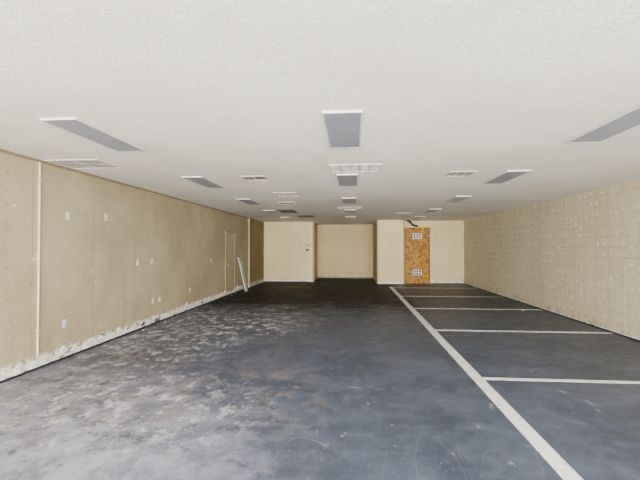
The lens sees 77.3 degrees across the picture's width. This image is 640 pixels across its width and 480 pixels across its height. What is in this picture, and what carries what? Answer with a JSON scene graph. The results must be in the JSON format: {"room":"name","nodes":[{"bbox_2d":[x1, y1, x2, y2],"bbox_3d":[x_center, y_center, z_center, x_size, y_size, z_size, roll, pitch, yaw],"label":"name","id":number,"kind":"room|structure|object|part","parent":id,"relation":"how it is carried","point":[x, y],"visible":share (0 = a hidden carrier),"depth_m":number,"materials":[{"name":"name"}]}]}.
{"room":"parking garage","nodes":[
{"label":"parking garage","id":0,"kind":"room"},
{"bbox_2d":[0,152,247,371],"bbox_3d":[-3.584,0.367,8.117,0.200,2.750,20.800,0,-1,5],"label":"wall","id":1,"kind":"structure","parent":0,"point":[91,278],"depth_m":6.33,"materials":[{"name":"beige paint"}]},
{"bbox_2d":[35,162,42,355],"bbox_3d":[-3.704,0.232,5.269,0.030,2.580,0.060,0,-1,5],"label":"conduit pipe","id":2,"kind":"object","parent":1,"relation":"attached to","point":[39,178],"visible":1,"depth_m":5.26,"materials":[{"name":"white plastic"}]},
{"bbox_2d":[62,319,66,327],"bbox_3d":[-3.672,1.201,5.752,0.011,0.116,0.072,0,-1,5],"label":"outlet plate","id":3,"kind":"object","parent":1,"relation":"attached to","point":[64,320],"visible":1,"depth_m":5.75,"materials":[{"name":"white plastic"}]},
{"bbox_2d":[66,212,69,219],"bbox_3d":[-3.668,-0.348,5.829,0.011,0.116,0.072,0,-1,5],"label":"outlet plate","id":4,"kind":"object","parent":1,"relation":"attached to","point":[67,213],"visible":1,"depth_m":5.82,"materials":[{"name":"white plastic"}]},
{"bbox_2d":[0,284,247,383],"bbox_3d":[-3.580,1.603,6.741,0.030,0.230,18.100,0,-1,5],"label":"baseboard","id":5,"kind":"structure","parent":1,"relation":"attached to","point":[20,369],"depth_m":6.35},
{"bbox_2d":[0,149,248,218],"bbox_3d":[-3.580,-1.017,6.786,0.030,0.030,18.100,0,-1,5],"label":"trim","id":6,"kind":"structure","parent":1,"relation":"attached to","point":[1,150],"depth_m":6.36,"materials":[{"name":"paint"}]},
{"bbox_2d":[225,231,235,293],"bbox_3d":[-2.993,0.771,13.506,0.090,2.130,1.050,0,-1,5],"label":"door","id":7,"kind":"structure","parent":1,"relation":"in","point":[230,237],"depth_m":13.49,"materials":[{"name":"beige paint"}]},
{"bbox_2d":[248,218,263,287],"bbox_3d":[-2.720,0.524,17.125,0.040,2.750,2.700,0,-1,5],"label":"wall","id":8,"kind":"structure","parent":0,"point":[256,227],"depth_m":17.04,"materials":[{"name":"brown paint"}]},
{"bbox_2d":[249,218,249,287],"bbox_3d":[-2.796,0.501,15.802,0.025,2.750,0.050,0,-1,5],"label":"trim","id":9,"kind":"structure","parent":8,"relation":"attached to","point":[249,218],"depth_m":15.80,"materials":[{"name":"white wood"}]},
{"bbox_2d":[264,222,312,281],"bbox_3d":[-1.574,0.548,18.485,2.500,2.750,0.200,0,-1,5],"label":"wall","id":10,"kind":"structure","parent":0,"point":[286,257],"depth_m":18.38,"materials":[{"name":"beige paint"}]},
{"bbox_2d":[264,280,309,281],"bbox_3d":[-1.493,1.875,18.345,2.200,0.090,0.020,0,-1,5],"label":"baseboard","id":11,"kind":"structure","parent":10,"relation":"attached to","point":[264,280],"depth_m":18.34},
{"bbox_2d":[310,222,311,281],"bbox_3d":[-0.412,0.544,18.274,0.070,2.750,0.030,0,-1,5],"label":"trim","id":12,"kind":"structure","parent":10,"relation":"attached to","point":[310,222],"depth_m":18.26,"materials":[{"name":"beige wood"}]},
{"bbox_2d":[313,222,314,281],"bbox_3d":[-0.292,0.545,18.329,0.080,2.750,0.100,0,-1,5],"label":"trim","id":13,"kind":"structure","parent":10,"relation":"attached to","point":[313,222],"depth_m":18.31,"materials":[{"name":"paint"}]},
{"bbox_2d":[315,224,316,279],"bbox_3d":[-0.325,0.568,19.636,0.200,2.750,2.300,0,-1,5],"label":"wall","id":14,"kind":"structure","parent":0,"point":[315,224],"depth_m":19.70,"materials":[{"name":"paint"}]},
{"bbox_2d":[0,0,639,224],"bbox_3d":[1.104,-1.089,9.261,9.360,0.200,23.800,0,-1,5],"label":"ceiling","id":15,"kind":"structure","parent":0,"point":[221,92],"depth_m":3.06,"materials":[{"name":"white paint"}]},
{"bbox_2d":[44,159,121,168],"bbox_3d":[-3.257,-1.048,5.536,0.740,0.010,0.560,0,-1,5],"label":"ceiling vent","id":16,"kind":"object","parent":15,"relation":"in","point":[72,163],"visible":1,"depth_m":5.49,"materials":[{"name":"white metal"}]},
{"bbox_2d":[40,117,145,151],"bbox_3d":[-2.278,-1.067,4.151,0.340,0.022,1.200,0,-1,5],"label":"recessed light","id":17,"kind":"object","parent":15,"relation":"in","point":[74,125],"visible":1,"depth_m":3.98,"materials":[{"name":"plastic"}]},
{"bbox_2d":[181,176,224,187],"bbox_3d":[-2.035,-1.015,7.090,0.340,0.022,1.200,0,-1,5],"label":"recessed light","id":18,"kind":"object","parent":15,"relation":"in","point":[200,180],"visible":1,"depth_m":6.90,"materials":[{"name":"plastic"}]},
{"bbox_2d":[236,199,260,204],"bbox_3d":[-1.786,-0.963,10.100,0.340,0.022,1.200,0,-1,5],"label":"recessed light","id":19,"kind":"object","parent":15,"relation":"in","point":[247,201],"visible":1,"depth_m":9.94,"materials":[{"name":"plastic"}]},
{"bbox_2d":[240,176,268,180],"bbox_3d":[-1.086,-1.029,6.671,0.400,0.010,0.420,0,-1,5],"label":"ceiling vent","id":20,"kind":"object","parent":15,"relation":"in","point":[247,178],"visible":1,"depth_m":6.68,"materials":[{"name":"white metal"}]},
{"bbox_2d":[263,210,280,213],"bbox_3d":[-1.544,-0.912,13.039,0.340,0.022,1.200,0,-1,5],"label":"recessed light","id":21,"kind":"object","parent":15,"relation":"in","point":[268,211],"visible":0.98,"depth_m":12.80,"materials":[{"name":"plastic"}]},
{"bbox_2d":[273,192,299,195],"bbox_3d":[-0.718,-0.993,8.707,0.500,0.010,0.600,0,-1,5],"label":"ceiling vent","id":22,"kind":"object","parent":15,"relation":"in","point":[275,193],"visible":1,"depth_m":8.57,"materials":[{"name":"white metal"}]},
{"bbox_2d":[278,202,295,203],"bbox_3d":[-0.843,-0.962,10.473,0.420,0.010,0.500,0,-1,5],"label":"ceiling vent","id":23,"kind":"object","parent":15,"relation":"in","point":[278,202],"visible":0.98,"depth_m":10.31,"materials":[{"name":"white metal"}]},
{"bbox_2d":[277,210,297,212],"bbox_3d":[-1.044,-0.920,12.898,0.550,0.010,1.100,0,-1,5],"label":"ceiling vent","id":24,"kind":"object","parent":15,"relation":"in","point":[281,211],"visible":1,"depth_m":12.89,"materials":[{"name":"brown metal"}]},
{"bbox_2d":[296,215,313,216],"bbox_3d":[-0.522,-0.884,14.961,0.600,0.010,0.900,0,-1,5],"label":"ceiling vent","id":25,"kind":"object","parent":15,"relation":"in","point":[296,215],"visible":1,"depth_m":14.54,"materials":[{"name":"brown metal"}]},
{"bbox_2d":[322,110,361,147],"bbox_3d":[0.235,-1.070,3.963,0.340,0.022,1.200,0,-1,5],"label":"recessed light","id":26,"kind":"object","parent":15,"relation":"in","point":[343,127],"visible":1,"depth_m":3.78,"materials":[{"name":"plastic"}]},
{"bbox_2d":[336,174,357,186],"bbox_3d":[0.476,-1.019,6.883,0.340,0.022,1.200,0,-1,5],"label":"recessed light","id":27,"kind":"object","parent":15,"relation":"in","point":[344,180],"visible":1,"depth_m":6.80,"materials":[{"name":"plastic"}]},
{"bbox_2d":[342,197,355,203],"bbox_3d":[0.725,-0.967,9.892,0.340,0.022,1.200,0,-1,5],"label":"recessed light","id":28,"kind":"object","parent":15,"relation":"in","point":[350,200],"visible":1,"depth_m":9.73,"materials":[{"name":"plastic"}]},
{"bbox_2d":[337,207,361,208],"bbox_3d":[0.869,-0.940,11.757,0.740,0.010,0.540,0,-1,5],"label":"ceiling vent","id":29,"kind":"object","parent":15,"relation":"in","point":[337,207],"visible":0.99,"depth_m":11.73,"materials":[{"name":"white metal"}]},
{"bbox_2d":[344,209,355,212],"bbox_3d":[0.968,-0.915,12.832,0.340,0.022,1.200,0,-1,5],"label":"recessed light","id":30,"kind":"object","parent":15,"relation":"in","point":[346,210],"visible":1,"depth_m":12.39,"materials":[{"name":"plastic"}]},
{"bbox_2d":[329,164,381,171],"bbox_3d":[0.509,-1.044,5.817,0.740,0.010,0.540,0,-1,5],"label":"ceiling vent","id":31,"kind":"object","parent":15,"relation":"in","point":[333,167],"visible":1,"depth_m":5.77,"materials":[{"name":"white metal"}]},
{"bbox_2d":[395,212,411,213],"bbox_3d":[2.817,-0.910,13.482,0.500,0.010,0.500,0,-1,5],"label":"ceiling vent","id":32,"kind":"object","parent":15,"relation":"in","point":[397,212],"visible":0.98,"depth_m":13.46,"materials":[{"name":"white metal"}]},
{"bbox_2d":[411,216,424,218],"bbox_3d":[3.764,-0.869,15.460,0.340,0.022,1.200,0,-1,5],"label":"recessed light","id":33,"kind":"object","parent":15,"relation":"in","point":[414,217],"visible":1,"depth_m":15.33,"materials":[{"name":"plastic"}]},
{"bbox_2d":[423,209,440,212],"bbox_3d":[3.529,-0.919,12.620,0.340,0.022,1.200,0,-1,5],"label":"recessed light","id":34,"kind":"object","parent":15,"relation":"in","point":[429,210],"visible":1,"depth_m":12.44,"materials":[{"name":"plastic"}]},
{"bbox_2d":[444,196,471,202],"bbox_3d":[3.278,-0.972,9.581,0.340,0.022,1.200,0,-1,5],"label":"recessed light","id":35,"kind":"object","parent":15,"relation":"in","point":[456,199],"visible":1,"depth_m":9.52,"materials":[{"name":"plastic"}]},
{"bbox_2d":[444,171,477,176],"bbox_3d":[2.202,-1.036,6.269,0.400,0.010,0.420,0,-1,5],"label":"ceiling vent","id":36,"kind":"object","parent":15,"relation":"in","point":[451,173],"visible":1,"depth_m":6.24,"materials":[{"name":"white metal"}]},
{"bbox_2d":[482,170,530,183],"bbox_3d":[3.030,-1.024,6.572,0.340,0.022,1.200,0,-1,5],"label":"recessed light","id":37,"kind":"object","parent":15,"relation":"in","point":[508,175],"visible":1,"depth_m":6.41,"materials":[{"name":"plastic"}]},
{"bbox_2d":[566,105,639,142],"bbox_3d":[2.795,-1.074,3.732,0.340,0.022,1.200,0,-1,5],"label":"recessed light","id":38,"kind":"object","parent":15,"relation":"in","point":[630,119],"visible":1,"depth_m":3.81,"materials":[{"name":"plastic"}]},
{"bbox_2d":[0,278,639,479],"bbox_3d":[1.104,1.861,9.209,9.360,0.200,23.800,0,-1,5],"label":"floor","id":39,"kind":"structure","parent":0,"point":[324,378],"depth_m":4.22,"materials":[{"name":"grey concrete"}]},
{"bbox_2d":[238,258,247,290],"bbox_3d":[-2.799,1.250,14.510,0.308,1.206,0.240,0,-1,5],"label":"leaning board","id":40,"kind":"object","parent":39,"relation":"on","point":[239,259],"visible":1,"depth_m":14.46,"materials":[{"name":"white wood"}]},
{"bbox_2d":[376,220,402,283],"bbox_3d":[3.031,0.531,17.503,1.120,2.750,0.800,0,-1,5],"label":"wall pier","id":41,"kind":"object","parent":39,"relation":"on","point":[390,232],"visible":0.86,"depth_m":17.11,"materials":[{"name":"beige paint"}]},
{"bbox_2d":[377,220,377,283],"bbox_3d":[2.469,0.524,17.141,0.060,2.750,0.015,0,-1,5],"label":"trim","id":42,"kind":"structure","parent":41,"relation":"attached to","point":[377,220],"depth_m":17.13,"materials":[{"name":"paint"}]},
{"bbox_2d":[378,282,403,284],"bbox_3d":[2.998,1.853,17.074,1.120,0.090,0.015,0,-1,5],"label":"baseboard","id":43,"kind":"object","parent":41,"relation":"attached to","point":[392,283],"visible":1,"depth_m":17.05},
{"bbox_2d":[403,220,404,283],"bbox_3d":[3.592,0.524,17.126,0.060,2.750,0.060,0,-1,5],"label":"trim","id":44,"kind":"structure","parent":41,"relation":"attached to","point":[403,220],"depth_m":17.10,"materials":[{"name":"paint"}]},
{"bbox_2d":[405,227,429,283],"bbox_3d":[4.271,0.677,17.569,1.100,2.460,0.050,0,-1,5],"label":"plywood board","id":45,"kind":"object","parent":39,"relation":"on","point":[417,239],"visible":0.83,"depth_m":17.56,"materials":[{"name":"brown wood"}]},
{"bbox_3d":[4.270,-0.173,17.571,0.380,0.230,0.015,0,-1,5],"label":"notice plate","id":46,"kind":"part","parent":45,"relation":"part of","materials":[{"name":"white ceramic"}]},
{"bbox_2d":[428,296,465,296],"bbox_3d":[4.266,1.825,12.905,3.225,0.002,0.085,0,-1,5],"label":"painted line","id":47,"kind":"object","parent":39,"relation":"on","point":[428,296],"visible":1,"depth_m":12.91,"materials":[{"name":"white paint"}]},
{"bbox_2d":[414,308,540,309],"bbox_3d":[4.052,1.779,10.315,3.225,0.002,0.085,0,-1,5],"label":"painted line","id":48,"kind":"object","parent":39,"relation":"on","point":[414,308],"visible":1,"depth_m":10.24,"materials":[{"name":"white paint"}]},
{"bbox_2d":[390,287,582,479],"bbox_3d":[2.066,1.716,6.674,0.135,0.002,18.900,0,-1,5],"label":"painted line","id":49,"kind":"object","parent":39,"relation":"on","point":[549,454],"visible":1,"depth_m":3.82,"materials":[{"name":"white paint"}]},
{"bbox_2d":[435,329,610,332],"bbox_3d":[3.826,1.732,7.574,3.225,0.002,0.085,0,-1,5],"label":"painted line","id":50,"kind":"object","parent":39,"relation":"on","point":[435,329],"visible":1,"depth_m":7.56,"materials":[{"name":"white paint"}]},
{"bbox_2d":[482,377,639,383],"bbox_3d":[3.592,1.682,4.734,3.225,0.002,0.085,0,-1,5],"label":"painted line","id":51,"kind":"object","parent":39,"relation":"on","point":[484,378],"visible":1,"depth_m":4.79,"materials":[{"name":"white paint"}]},
{"bbox_2d":[317,225,372,276],"bbox_3d":[1.293,0.587,20.757,3.240,2.750,0.200,0,-1,5],"label":"wall","id":52,"kind":"structure","parent":0,"point":[342,250],"depth_m":20.66,"materials":[{"name":"paint"}]},
{"bbox_2d":[317,276,372,277],"bbox_3d":[1.294,1.925,20.623,2.860,0.070,0.020,0,-1,5],"label":"baseboard","id":53,"kind":"structure","parent":52,"relation":"attached to","point":[317,276],"depth_m":20.62,"materials":[{"name":"paint"}]},
{"bbox_2d":[373,222,375,281],"bbox_3d":[2.704,0.559,19.136,0.200,2.750,2.800,0,-1,5],"label":"wall","id":54,"kind":"structure","parent":0,"point":[374,224],"depth_m":19.07,"materials":[{"name":"paint"}]},
{"bbox_2d":[405,221,463,282],"bbox_3d":[5.079,0.533,17.635,2.820,2.750,0.200,0,-1,5],"label":"wall","id":55,"kind":"structure","parent":0,"point":[446,237],"depth_m":17.50,"materials":[{"name":"beige paint"}]},
{"bbox_2d":[431,281,463,283],"bbox_3d":[5.572,1.860,17.463,1.388,0.090,0.015,0,-1,5],"label":"baseboard","id":56,"kind":"structure","parent":55,"relation":"attached to","point":[432,282],"depth_m":17.46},
{"bbox_2d":[464,180,639,338],"bbox_3d":[5.533,0.351,7.214,0.200,2.750,20.500,0,-1,5],"label":"wall","id":57,"kind":"structure","parent":0,"point":[576,256],"depth_m":8.94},
{"bbox_2d":[464,283,639,341],"bbox_3d":[5.427,1.701,7.199,0.012,0.050,20.500,0,-1,5],"label":"baseboard","id":58,"kind":"structure","parent":57,"relation":"attached to","point":[557,313],"depth_m":8.92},
{"bbox_2d":[464,179,639,220],"bbox_3d":[5.423,-1.011,7.247,0.020,0.025,20.500,0,-1,5],"label":"trim","id":59,"kind":"structure","parent":57,"relation":"attached to","point":[636,179],"depth_m":8.88,"materials":[{"name":"beige ceramic"}]}
]}

